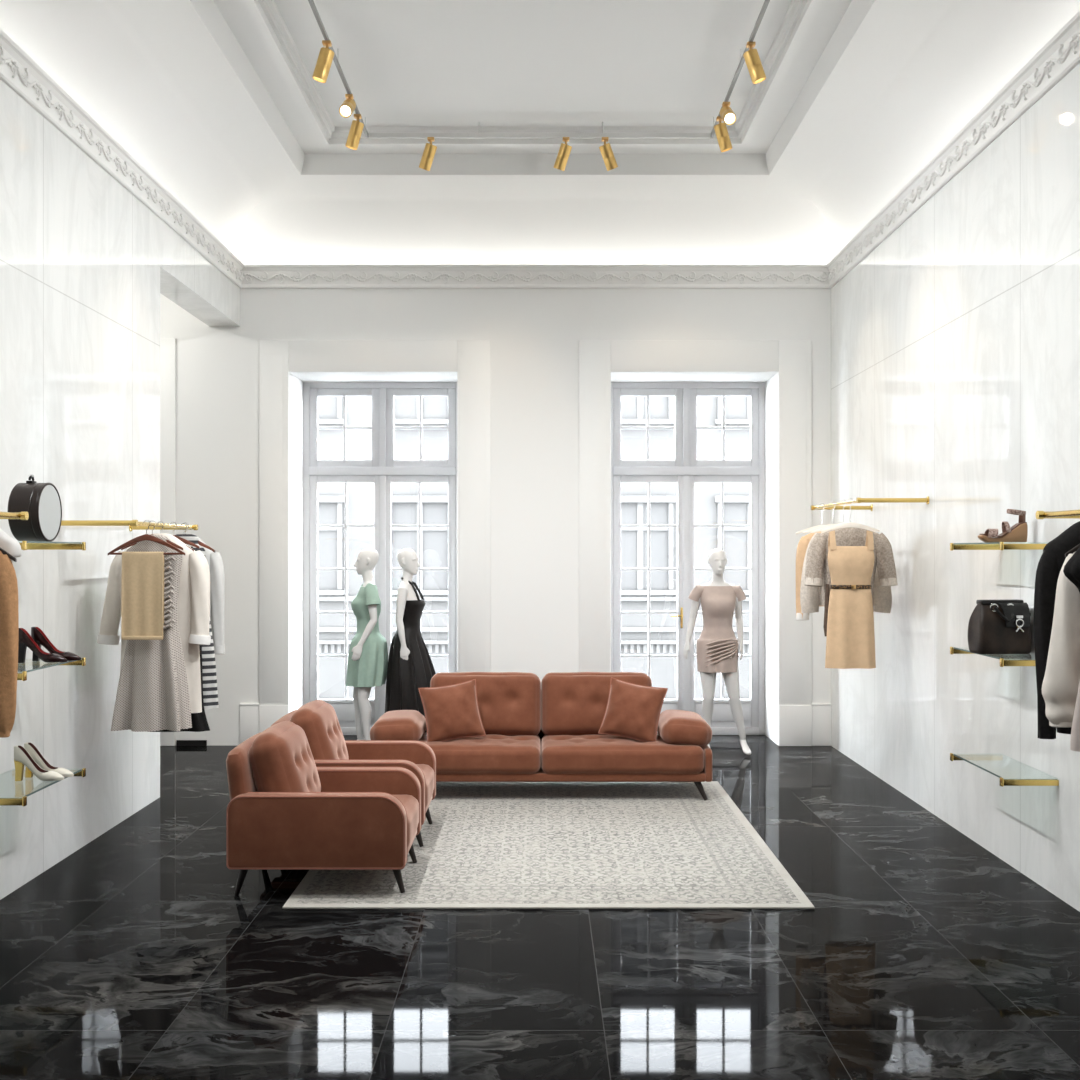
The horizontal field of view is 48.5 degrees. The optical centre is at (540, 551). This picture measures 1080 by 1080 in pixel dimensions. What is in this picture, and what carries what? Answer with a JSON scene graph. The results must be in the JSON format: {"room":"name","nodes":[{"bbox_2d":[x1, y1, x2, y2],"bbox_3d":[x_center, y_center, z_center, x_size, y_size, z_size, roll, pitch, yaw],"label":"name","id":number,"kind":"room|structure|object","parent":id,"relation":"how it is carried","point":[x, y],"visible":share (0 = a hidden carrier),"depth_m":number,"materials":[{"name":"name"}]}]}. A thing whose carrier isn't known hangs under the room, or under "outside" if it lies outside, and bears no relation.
{"room":"shop","nodes":[
{"label":"shop","id":0,"kind":"room"},
{"bbox_2d":[0,79,239,899],"bbox_3d":[-2.860,-0.415,4.425,0.280,4.330,12.850,0,0,0],"label":"wall","id":1,"kind":"structure","parent":0,"point":[85,265],"depth_m":7.01,"materials":[{"name":"white stone"}]},
{"bbox_2d":[0,512,28,519],"bbox_3d":[-2.517,-0.163,4.750,0.407,0.056,1.356,0,0,0],"label":"rail","id":2,"kind":"object","parent":1,"relation":"attached to","point":[3,515],"visible":1,"depth_m":5.37,"materials":[{"name":"gold metal"}]},
{"bbox_2d":[0,548,16,561],"bbox_3d":[-2.335,-0.072,4.800,0.470,0.225,0.016,0,0,0],"label":"hanger","id":3,"kind":"object","parent":2,"relation":"hanging from","point":[4,552],"visible":1,"depth_m":4.79,"materials":[{"name":"brown wood"}]},
{"bbox_2d":[0,551,18,737],"bbox_3d":[-2.337,0.313,4.799,0.504,0.846,0.145,0,0,0],"label":"coat","id":4,"kind":"object","parent":3,"relation":"hanging from","point":[9,615],"visible":1,"depth_m":4.75,"materials":[{"name":"fabric"}]},
{"bbox_2d":[0,768,85,806],"bbox_3d":[-2.534,1.136,5.825,0.372,0.044,0.740,0,0,0],"label":"glass shelf","id":5,"kind":"object","parent":1,"relation":"attached to","point":[22,801],"visible":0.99,"depth_m":5.47,"materials":[{"name":"clear glass"}]},
{"bbox_2d":[14,745,63,780],"bbox_3d":[-2.449,1.030,5.858,0.235,0.170,0.078,0,0,-4],"label":"shoe","id":6,"kind":"object","parent":5,"relation":"on","point":[22,758],"visible":1,"depth_m":5.83,"materials":[{"name":"beige leather"}]},
{"bbox_2d":[24,742,73,777],"bbox_3d":[-2.438,1.030,5.948,0.235,0.170,0.078,0,0,-4],"label":"shoe","id":7,"kind":"object","parent":5,"relation":"on","point":[30,747],"visible":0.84,"depth_m":5.93,"materials":[{"name":"beige leather"}]},
{"bbox_2d":[17,657,85,680],"bbox_3d":[-2.534,0.565,5.825,0.372,0.044,0.740,0,0,0],"label":"glass shelf","id":8,"kind":"object","parent":1,"relation":"attached to","point":[29,665],"visible":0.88,"depth_m":5.81,"materials":[{"name":"clear glass"}]},
{"bbox_2d":[18,628,66,662],"bbox_3d":[-2.456,0.459,5.906,0.235,0.170,0.078,0,0,-8],"label":"shoe","id":9,"kind":"object","parent":8,"relation":"on","point":[25,640],"visible":0.98,"depth_m":5.88,"materials":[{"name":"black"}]},
{"bbox_2d":[31,627,80,660],"bbox_3d":[-2.424,0.459,6.001,0.235,0.170,0.078,0,0,-8],"label":"shoe","id":10,"kind":"object","parent":8,"relation":"on","point":[37,634],"visible":0.87,"depth_m":5.97,"materials":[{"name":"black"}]},
{"bbox_2d":[18,541,85,549],"bbox_3d":[-2.534,-0.030,5.825,0.372,0.044,0.740,0,0,0],"label":"glass shelf","id":11,"kind":"object","parent":1,"relation":"attached to","point":[25,545],"visible":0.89,"depth_m":6.17,"materials":[{"name":"gold metal"}]},
{"bbox_2d":[7,475,61,541],"bbox_3d":[-2.444,-0.211,5.800,0.148,0.326,0.287,0,0,0],"label":"handbag","id":12,"kind":"object","parent":11,"relation":"on","point":[42,501],"visible":0.98,"depth_m":5.71,"materials":[{"name":"black leather"}]},
{"bbox_2d":[61,520,197,531],"bbox_3d":[-2.498,-0.163,7.355,0.445,0.056,1.246,0,0,0],"label":"rail","id":13,"kind":"object","parent":1,"relation":"attached to","point":[133,524],"visible":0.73,"depth_m":6.75,"materials":[{"name":"gold metal"}]},
{"bbox_2d":[108,520,184,554],"bbox_3d":[-2.268,-0.082,6.900,0.444,0.205,0.016,0,0,0],"label":"hanger","id":14,"kind":"object","parent":13,"relation":"hanging from","point":[146,536],"visible":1,"depth_m":6.89,"materials":[{"name":"brown wood"}]},
{"bbox_2d":[121,552,163,639],"bbox_3d":[-2.288,0.251,6.899,0.238,0.506,0.044,0,0,0],"label":"scarf","id":15,"kind":"object","parent":14,"relation":"hanging from","point":[142,584],"visible":1,"depth_m":6.89,"materials":[{"name":"beige fabric"}]},
{"bbox_2d":[121,520,182,549],"bbox_3d":[-2.268,-0.097,7.000,0.360,0.175,0.012,0,0,0],"label":"hanger","id":16,"kind":"object","parent":13,"relation":"hanging from","point":[168,541],"visible":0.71,"depth_m":7.00,"materials":[{"name":"brown wood"}]},
{"bbox_2d":[111,535,191,731],"bbox_3d":[-2.277,0.466,7.024,0.451,1.132,0.261,0,0,0],"label":"dress","id":17,"kind":"object","parent":16,"relation":"hanging from","point":[152,694],"visible":0.57,"depth_m":6.96,"materials":[{"name":"grey fabric"}]},
{"bbox_2d":[170,522,199,548],"bbox_3d":[-2.238,-0.102,7.300,0.320,0.165,0.012,0,0,0],"label":"hanger","id":18,"kind":"object","parent":13,"relation":"hanging from","point":[183,540],"visible":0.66,"depth_m":7.30,"materials":[{"name":"brown wood"}]},
{"bbox_2d":[147,547,209,731],"bbox_3d":[-2.240,0.527,7.304,0.452,1.120,0.112,0,0,0],"label":"skirt","id":19,"kind":"object","parent":18,"relation":"hanging from","point":[199,720],"visible":0.16,"depth_m":7.27,"materials":[{"name":"black fabric"}]},
{"bbox_2d":[182,522,214,551],"bbox_3d":[-2.208,-0.092,7.450,0.360,0.185,0.012,0,0,0],"label":"hanger","id":20,"kind":"object","parent":13,"relation":"hanging from","point":[200,543],"visible":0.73,"depth_m":7.45,"materials":[{"name":"brown wood"}]},
{"bbox_2d":[176,534,218,708],"bbox_3d":[-2.183,0.428,7.454,0.361,1.077,0.119,0,0,0],"label":"dress","id":21,"kind":"object","parent":20,"relation":"hanging from","point":[210,690],"visible":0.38,"depth_m":7.42,"materials":[{"name":"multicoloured fabric"}]},
{"bbox_3d":[-2.268,-0.092,7.150,0.400,0.185,0.012,0,0,0],"label":"hanger","id":22,"kind":"object","parent":13,"relation":"hanging from","visible":0},
{"bbox_2d":[97,533,210,712],"bbox_3d":[-2.293,0.423,7.150,0.671,1.067,0.186,0,0,0],"label":"coat","id":23,"kind":"object","parent":22,"relation":"hanging from","point":[194,582],"visible":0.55,"depth_m":7.11,"materials":[{"name":"beige fabric"}]},
{"bbox_2d":[160,289,830,745],"bbox_3d":[-1.150,-0.390,11.223,8.100,4.280,0.745,0,0,0],"label":"wall","id":24,"kind":"structure","parent":0,"point":[535,335],"depth_m":10.85,"materials":[{"name":"white paint"}]},
{"bbox_2d":[160,338,175,745],"bbox_3d":[-3.950,-0.090,10.835,1.300,3.680,0.030,0,0,0],"label":"trim","id":25,"kind":"structure","parent":24,"relation":"attached to","point":[167,345],"depth_m":10.82,"materials":[{"name":"white paint"}]},
{"bbox_2d":[176,740,206,745],"bbox_3d":[-3.155,1.725,10.840,0.270,0.050,0.020,0,0,0],"label":"baseboard","id":26,"kind":"structure","parent":24,"relation":"attached to","point":[178,742],"depth_m":10.83,"materials":[{"name":"black stone"}]},
{"bbox_2d":[259,340,490,732],"bbox_3d":[-1.496,-0.080,10.830,2.088,3.660,0.040,0,0,0],"label":"window trim","id":27,"kind":"structure","parent":24,"relation":"in","point":[471,359],"depth_m":10.82,"materials":[{"name":"white paint"}]},
{"bbox_2d":[303,382,456,734],"bbox_3d":[-1.516,0.062,11.508,1.521,3.376,0.115,0,0,0],"label":"window","id":28,"kind":"structure","parent":24,"relation":"in","point":[382,470],"depth_m":11.49,"materials":[{"name":"white paint"}]},
{"bbox_2d":[240,703,830,745],"bbox_3d":[-0.050,1.558,10.837,5.340,0.385,0.026,0,0,0],"label":"baseboard","id":29,"kind":"structure","parent":24,"relation":"attached to","point":[249,712],"depth_m":10.83,"materials":[{"name":"white paint"}]},
{"bbox_2d":[611,382,764,734],"bbox_3d":[1.387,0.062,11.496,1.515,3.376,0.137,0,0,0],"label":"window","id":30,"kind":"structure","parent":24,"relation":"in","point":[685,470],"depth_m":11.49,"materials":[{"name":"white paint"}]},
{"bbox_2d":[579,340,811,745],"bbox_3d":[1.391,-0.080,10.830,2.097,3.660,0.040,0,0,0],"label":"window frame","id":31,"kind":"structure","parent":24,"relation":"in","point":[791,359],"depth_m":10.82,"materials":[{"name":"white paint"}]},
{"bbox_2d":[0,735,1079,1079],"bbox_3d":[-1.140,1.810,4.700,8.120,0.120,14.000,0,0,0],"label":"floor","id":32,"kind":"structure","parent":0,"point":[922,953],"depth_m":5.05,"materials":[{"name":"black stone"}]},
{"bbox_2d":[346,549,387,739],"bbox_3d":[-1.516,0.854,10.396,0.362,1.761,0.531,0,0,-14],"label":"mannequin","id":33,"kind":"object","parent":32,"relation":"on","point":[367,665],"visible":0.95,"depth_m":10.27},
{"bbox_2d":[385,549,435,732],"bbox_3d":[-1.085,0.854,10.419,0.581,1.767,0.690,0,0,9],"label":"mannequin","id":34,"kind":"object","parent":32,"relation":"on","point":[410,668],"visible":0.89,"depth_m":10.27},
{"bbox_2d":[282,781,814,908],"bbox_3d":[0.037,1.742,7.480,2.606,0.013,3.220,0,0,0],"label":"rug","id":35,"kind":"object","parent":32,"relation":"on","point":[488,845],"visible":0.74,"depth_m":6.82,"materials":[{"name":"beige carpet"}]},
{"bbox_2d":[226,721,421,895],"bbox_3d":[-1.138,1.339,6.410,0.940,0.828,0.821,0,0,0],"label":"armchair","id":36,"kind":"object","parent":35,"relation":"on","point":[284,811],"visible":1,"depth_m":6.00,"materials":[{"name":"brown"}]},
{"bbox_2d":[248,721,320,791],"bbox_3d":[-1.364,1.175,6.410,0.317,0.500,0.603,0,0,0],"label":"cushion","id":37,"kind":"object","parent":36,"relation":"on","point":[280,758],"depth_m":6.16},
{"bbox_2d":[394,795,418,847],"bbox_3d":[-1.063,1.450,6.410,0.789,0.239,0.603,0,0,0],"label":"seat cushion","id":38,"kind":"object","parent":36,"relation":"on","point":[410,802],"depth_m":6.42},
{"bbox_2d":[270,700,435,846],"bbox_3d":[-1.138,1.339,7.365,0.940,0.828,0.821,0,0,0],"label":"armchair","id":39,"kind":"object","parent":35,"relation":"on","point":[318,719],"visible":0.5,"depth_m":7.27,"materials":[{"name":"brown"}]},
{"bbox_2d":[290,700,348,759],"bbox_3d":[-1.364,1.175,7.365,0.317,0.500,0.603,0,0,0],"label":"cushion","id":40,"kind":"object","parent":39,"relation":"on","point":[318,719],"depth_m":7.14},
{"bbox_2d":[417,764,433,806],"bbox_3d":[-1.063,1.450,7.365,0.789,0.239,0.603,0,0,0],"label":"seat cushion","id":41,"kind":"object","parent":39,"relation":"on","point":[428,769],"depth_m":7.37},
{"bbox_2d":[370,672,711,799],"bbox_3d":[-0.001,1.319,8.778,2.432,0.844,0.904,0,0,0],"label":"sofa","id":42,"kind":"object","parent":35,"relation":"on","point":[547,730],"visible":0.77,"depth_m":8.43,"materials":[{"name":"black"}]},
{"bbox_2d":[370,710,425,740],"bbox_3d":[-1.030,1.282,8.694,0.372,0.236,0.640,0,0,0],"label":"cushion","id":43,"kind":"object","parent":42,"relation":"on","point":[396,724],"depth_m":8.43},
{"bbox_2d":[418,679,485,741],"bbox_3d":[-0.639,1.149,8.620,0.470,0.453,0.204,0,0,-13],"label":"cushion","id":44,"kind":"object","parent":42,"relation":"on","point":[451,712],"visible":0.99,"depth_m":8.56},
{"bbox_2d":[418,733,540,773],"bbox_3d":[-0.572,1.459,8.694,1.141,0.240,0.736,0,0,0],"label":"seat cushion","id":45,"kind":"object","parent":42,"relation":"on","point":[492,753],"depth_m":8.34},
{"bbox_2d":[430,672,540,735],"bbox_3d":[-0.414,1.145,8.974,0.829,0.494,0.323,0,0,0],"label":"cushion","id":46,"kind":"object","parent":42,"relation":"on","point":[509,703],"depth_m":8.87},
{"bbox_2d":[541,672,651,735],"bbox_3d":[0.415,1.145,8.976,0.829,0.495,0.323,0,0,0],"label":"cushion","id":47,"kind":"object","parent":42,"relation":"on","point":[572,703],"depth_m":8.87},
{"bbox_2d":[541,732,703,773],"bbox_3d":[0.572,1.459,8.696,1.141,0.240,0.736,0,0,0],"label":"seat cushion","id":48,"kind":"object","parent":42,"relation":"on","point":[561,752],"depth_m":8.34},
{"bbox_2d":[598,677,667,741],"bbox_3d":[0.661,1.142,8.620,0.474,0.465,0.213,0,0,19],"label":"cushion","id":49,"kind":"object","parent":42,"relation":"on","point":[632,710],"visible":0.98,"depth_m":8.56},
{"bbox_2d":[657,709,711,748],"bbox_3d":[1.029,1.282,8.694,0.372,0.241,0.640,0,0,0],"label":"cushion","id":50,"kind":"object","parent":42,"relation":"on","point":[677,729],"depth_m":8.42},
{"bbox_2d":[683,549,750,754],"bbox_3d":[1.528,0.854,10.417,0.582,1.767,0.291,0,0,8],"label":"mannequin","id":51,"kind":"object","parent":32,"relation":"on","point":[717,646],"visible":0.94,"depth_m":10.35},
{"bbox_2d":[0,0,1079,263],"bbox_3d":[-0.050,-3.010,4.425,5.600,0.940,13.110,0,0,0],"label":"ceiling","id":52,"kind":"structure","parent":0,"point":[220,102],"depth_m":8.86,"materials":[{"name":"white paint"}]},
{"bbox_2d":[308,0,769,138],"bbox_3d":[-0.012,-3.415,5.962,2.810,0.130,7.524,0,0,0],"label":"track","id":53,"kind":"object","parent":52,"relation":"hanging from","point":[478,135],"visible":0.98,"depth_m":9.70,"materials":[{"name":"grey metal"}]},
{"bbox_2d":[312,40,334,82],"bbox_3d":[-1.429,-3.220,7.884,0.148,0.260,0.094,0,0,9],"label":"track spotlight","id":54,"kind":"object","parent":53,"relation":"hanging from","point":[325,58],"visible":1,"depth_m":7.85,"materials":[{"name":"gold metal"}]},
{"bbox_2d":[339,94,355,117],"bbox_3d":[-1.407,-3.244,8.732,0.100,0.212,0.215,0,0,0],"label":"track spotlight","id":55,"kind":"object","parent":53,"relation":"hanging from","point":[348,106],"visible":1,"depth_m":8.68,"materials":[{"name":"gold metal"}]},
{"bbox_2d":[345,114,363,149],"bbox_3d":[-1.429,-3.220,9.210,0.150,0.260,0.095,0,0,23],"label":"track spotlight","id":56,"kind":"object","parent":53,"relation":"hanging from","point":[356,128],"visible":1,"depth_m":9.17,"materials":[{"name":"gold metal"}]},
{"bbox_2d":[419,137,436,170],"bbox_3d":[-0.917,-3.221,9.728,0.162,0.258,0.094,0,0,34],"label":"track spotlight","id":57,"kind":"object","parent":53,"relation":"hanging from","point":[429,152],"visible":1,"depth_m":9.69,"materials":[{"name":"gold metal"}]},
{"bbox_2d":[554,137,571,170],"bbox_3d":[0.176,-3.221,9.734,0.167,0.257,0.094,0,0,42],"label":"track spotlight","id":58,"kind":"object","parent":53,"relation":"hanging from","point":[564,151],"visible":1,"depth_m":9.70,"materials":[{"name":"gold metal"}]},
{"bbox_2d":[599,137,617,170],"bbox_3d":[0.548,-3.222,9.734,0.172,0.256,0.094,0,0,-38],"label":"track spotlight","id":59,"kind":"object","parent":53,"relation":"hanging from","point":[606,151],"visible":1,"depth_m":9.70,"materials":[{"name":"gold metal"}]},
{"bbox_2d":[714,116,731,151],"bbox_3d":[1.405,-3.220,9.260,0.150,0.260,0.094,0,0,-22],"label":"track spotlight","id":60,"kind":"object","parent":53,"relation":"hanging from","point":[721,131],"visible":0.91,"depth_m":9.22,"materials":[{"name":"gold metal"}]},
{"bbox_2d":[720,102,735,124],"bbox_3d":[1.383,-3.244,8.882,0.100,0.212,0.215,0,0,0],"label":"track spotlight","id":61,"kind":"object","parent":53,"relation":"hanging from","point":[727,114],"visible":1,"depth_m":8.82,"materials":[{"name":"gold metal"}]},
{"bbox_2d":[743,42,765,83],"bbox_3d":[1.408,-3.220,7.904,0.152,0.260,0.095,0,0,-10],"label":"track spotlight","id":62,"kind":"object","parent":53,"relation":"hanging from","point":[752,59],"visible":1,"depth_m":7.87,"materials":[{"name":"gold metal"}]},
{"bbox_2d":[831,63,1079,911],"bbox_3d":[2.760,-0.415,4.575,0.280,4.330,13.150,0,0,0],"label":"wall","id":63,"kind":"structure","parent":0,"point":[955,341],"depth_m":7.34,"materials":[{"name":"white stone"}]},
{"bbox_2d":[0,10,1079,288],"bbox_3d":[-0.050,-2.485,4.425,5.600,0.210,13.110,0,0,0],"label":"crown molding","id":64,"kind":"structure","parent":63,"relation":"attached to","point":[1060,55],"depth_m":9.31,"materials":[{"name":"white paint"}]},
{"bbox_2d":[811,496,929,510],"bbox_3d":[2.379,-0.350,8.810,0.482,0.056,1.436,0,0,0],"label":"rail","id":65,"kind":"object","parent":63,"relation":"attached to","point":[926,500],"visible":1,"depth_m":8.12,"materials":[{"name":"gold metal"}]},
{"bbox_2d":[796,503,824,533],"bbox_3d":[2.132,-0.252,9.100,0.400,0.240,0.012,0,0,0],"label":"hanger","id":66,"kind":"object","parent":65,"relation":"hanging from","point":[802,531],"visible":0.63,"depth_m":9.10,"materials":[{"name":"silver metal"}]},
{"bbox_2d":[796,531,821,619],"bbox_3d":[2.176,0.178,9.101,0.498,0.675,0.123,0,0,0],"label":"jacket","id":67,"kind":"object","parent":66,"relation":"hanging from","point":[802,546],"visible":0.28,"depth_m":9.05,"materials":[{"name":"fabric"}]},
{"bbox_2d":[803,501,835,533],"bbox_3d":[2.132,-0.252,8.750,0.440,0.240,0.012,0,0,0],"label":"hanger","id":68,"kind":"object","parent":65,"relation":"hanging from","point":[810,530],"visible":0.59,"depth_m":8.74,"materials":[{"name":"white plastic"}]},
{"bbox_2d":[800,530,891,612],"bbox_3d":[2.217,0.133,8.745,0.665,0.625,0.141,0,0,0],"label":"blouse","id":69,"kind":"object","parent":68,"relation":"hanging from","point":[811,597],"visible":0.17,"depth_m":8.69,"materials":[{"name":"beige fabric"}]},
{"bbox_2d":[812,499,874,532],"bbox_3d":[2.132,-0.252,8.460,0.440,0.240,0.012,0,0,0],"label":"hanger","id":70,"kind":"object","parent":65,"relation":"hanging from","point":[820,529],"visible":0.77,"depth_m":8.46,"materials":[{"name":"white plastic"}]},
{"bbox_2d":[804,527,897,635],"bbox_3d":[2.177,0.208,8.452,0.653,0.766,0.148,0,0,0],"label":"blouse","id":71,"kind":"object","parent":70,"relation":"hanging from","point":[817,574],"visible":0.56,"depth_m":8.41,"materials":[{"name":"beige fabric"}]},
{"bbox_2d":[821,498,879,531],"bbox_3d":[2.132,-0.254,8.270,0.400,0.235,0.012,0,0,0],"label":"hanger","id":72,"kind":"object","parent":65,"relation":"hanging from","point":[849,524],"visible":1,"depth_m":8.27,"materials":[{"name":"white plastic"}]},
{"bbox_2d":[825,531,875,668],"bbox_3d":[2.134,0.325,8.268,0.354,0.946,0.143,0,0,0],"label":"dress","id":73,"kind":"object","parent":72,"relation":"hanging from","point":[850,639],"visible":1,"depth_m":8.22,"materials":[{"name":"beige fabric"}]},
{"bbox_2d":[950,647,1034,666],"bbox_3d":[2.474,0.560,6.450,0.292,0.044,0.770,0,0,0],"label":"glass shelf","id":74,"kind":"object","parent":63,"relation":"attached to","point":[1005,659],"visible":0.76,"depth_m":6.14,"materials":[{"name":"gold metal"}]},
{"bbox_2d":[967,599,1030,653],"bbox_3d":[2.469,0.398,6.415,0.330,0.284,0.208,0,0,-6],"label":"handbag","id":75,"kind":"object","parent":74,"relation":"on","point":[994,626],"visible":1,"depth_m":6.34,"materials":[{"name":"brown leather"}]},
{"bbox_2d":[950,542,1045,550],"bbox_3d":[2.474,-0.030,6.450,0.292,0.044,0.770,0,0,0],"label":"glass shelf","id":76,"kind":"object","parent":63,"relation":"attached to","point":[988,545],"visible":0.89,"depth_m":6.32,"materials":[{"name":"gold metal"}]},
{"bbox_2d":[978,509,1027,542],"bbox_3d":[2.443,-0.139,6.350,0.247,0.180,0.076,0,0,0],"label":"sandal","id":77,"kind":"object","parent":76,"relation":"on","point":[1018,532],"visible":0.94,"depth_m":6.32,"materials":[{"name":"brown leather"}]},
{"bbox_2d":[950,753,1058,786],"bbox_3d":[2.474,1.165,6.450,0.292,0.044,0.770,0,0,0],"label":"glass shelf","id":78,"kind":"object","parent":63,"relation":"attached to","point":[1003,782],"visible":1,"depth_m":6.08,"materials":[{"name":"gold metal"}]},
{"bbox_2d":[1036,509,1079,518],"bbox_3d":[2.404,-0.163,4.670,0.432,0.056,1.296,0,0,0],"label":"rail","id":79,"kind":"object","parent":63,"relation":"attached to","point":[1068,514],"visible":1,"depth_m":5.21,"materials":[{"name":"gold metal"}]},
{"bbox_2d":[1065,544,1079,556],"bbox_3d":[2.245,-0.082,4.680,0.400,0.205,0.012,0,0,0],"label":"hanger","id":80,"kind":"object","parent":79,"relation":"hanging from","point":[1075,548],"visible":0.97,"depth_m":4.67,"materials":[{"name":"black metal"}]},
{"bbox_2d":[1042,551,1079,727],"bbox_3d":[2.248,0.283,4.664,0.604,0.786,0.171,0,0,0],"label":"sweater","id":81,"kind":"object","parent":80,"relation":"hanging from","point":[1060,684],"visible":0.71,"depth_m":4.61,"materials":[{"name":"beige fabric"}]},
{"bbox_2d":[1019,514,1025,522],"bbox_3d":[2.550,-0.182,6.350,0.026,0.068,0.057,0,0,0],"label":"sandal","id":82,"kind":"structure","parent":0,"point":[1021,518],"depth_m":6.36,"materials":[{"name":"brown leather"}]},
{"bbox_3d":[2.215,-0.082,4.480,0.340,0.205,0.012,0,0,0],"label":"hanger","id":83,"kind":"object","parent":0,"visible":0},
{"bbox_2d":[1063,547,1079,751],"bbox_3d":[2.171,0.316,4.480,0.432,0.852,0.165,0,0,0],"label":"dress","id":84,"kind":"object","parent":83,"relation":"hanging from","point":[1071,570],"visible":1,"depth_m":4.47,"materials":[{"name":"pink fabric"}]},
{"bbox_3d":[-2.268,-0.090,7.620,0.400,0.190,0.012,0,0,0],"label":"hanger","id":85,"kind":"object","parent":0,"visible":0},
{"bbox_2d":[199,539,224,653],"bbox_3d":[-2.268,0.269,7.634,0.528,0.758,0.122,0,0,0],"label":"jacket","id":86,"kind":"object","parent":85,"relation":"hanging from","point":[217,582],"visible":0.3,"depth_m":7.59,"materials":[{"name":"grey fabric"}]},
{"bbox_3d":[2.245,-0.087,4.860,0.420,0.195,0.012,0,0,0],"label":"hanger","id":87,"kind":"object","parent":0,"visible":0},
{"bbox_2d":[1034,521,1079,738],"bbox_3d":[2.259,0.319,4.863,0.534,0.898,0.135,0,0,0],"label":"jacket","id":88,"kind":"object","parent":87,"relation":"hanging from","point":[1050,564],"visible":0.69,"depth_m":4.82,"materials":[{"name":"black fabric"}]},
{"bbox_3d":[-2.335,-0.095,4.970,0.340,0.180,0.012,0,0,0],"label":"hanger","id":89,"kind":"object","parent":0,"visible":0},
{"bbox_2d":[0,528,21,561],"bbox_3d":[-2.345,0.293,4.969,0.377,0.847,0.115,0,0,0],"label":"shirt","id":90,"kind":"object","parent":89,"relation":"hanging from","point":[10,545],"visible":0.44,"depth_m":4.95,"materials":[{"name":"white fabric"}]},
{"label":"outside","id":91,"kind":"structure","parent":0,"visible":0},
{"bbox_3d":[0.000,6.800,17.837,32.000,0.100,12.325,0,0,0],"label":"street","id":92,"kind":"object","parent":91,"visible":0},
{"bbox_2d":[318,396,749,698],"bbox_3d":[0.000,0.475,26.875,32.000,12.550,6.250,0,0,0],"label":"building","id":93,"kind":"structure","parent":92,"relation":"on","point":[331,496],"depth_m":23.97,"materials":[{"name":"grey"}]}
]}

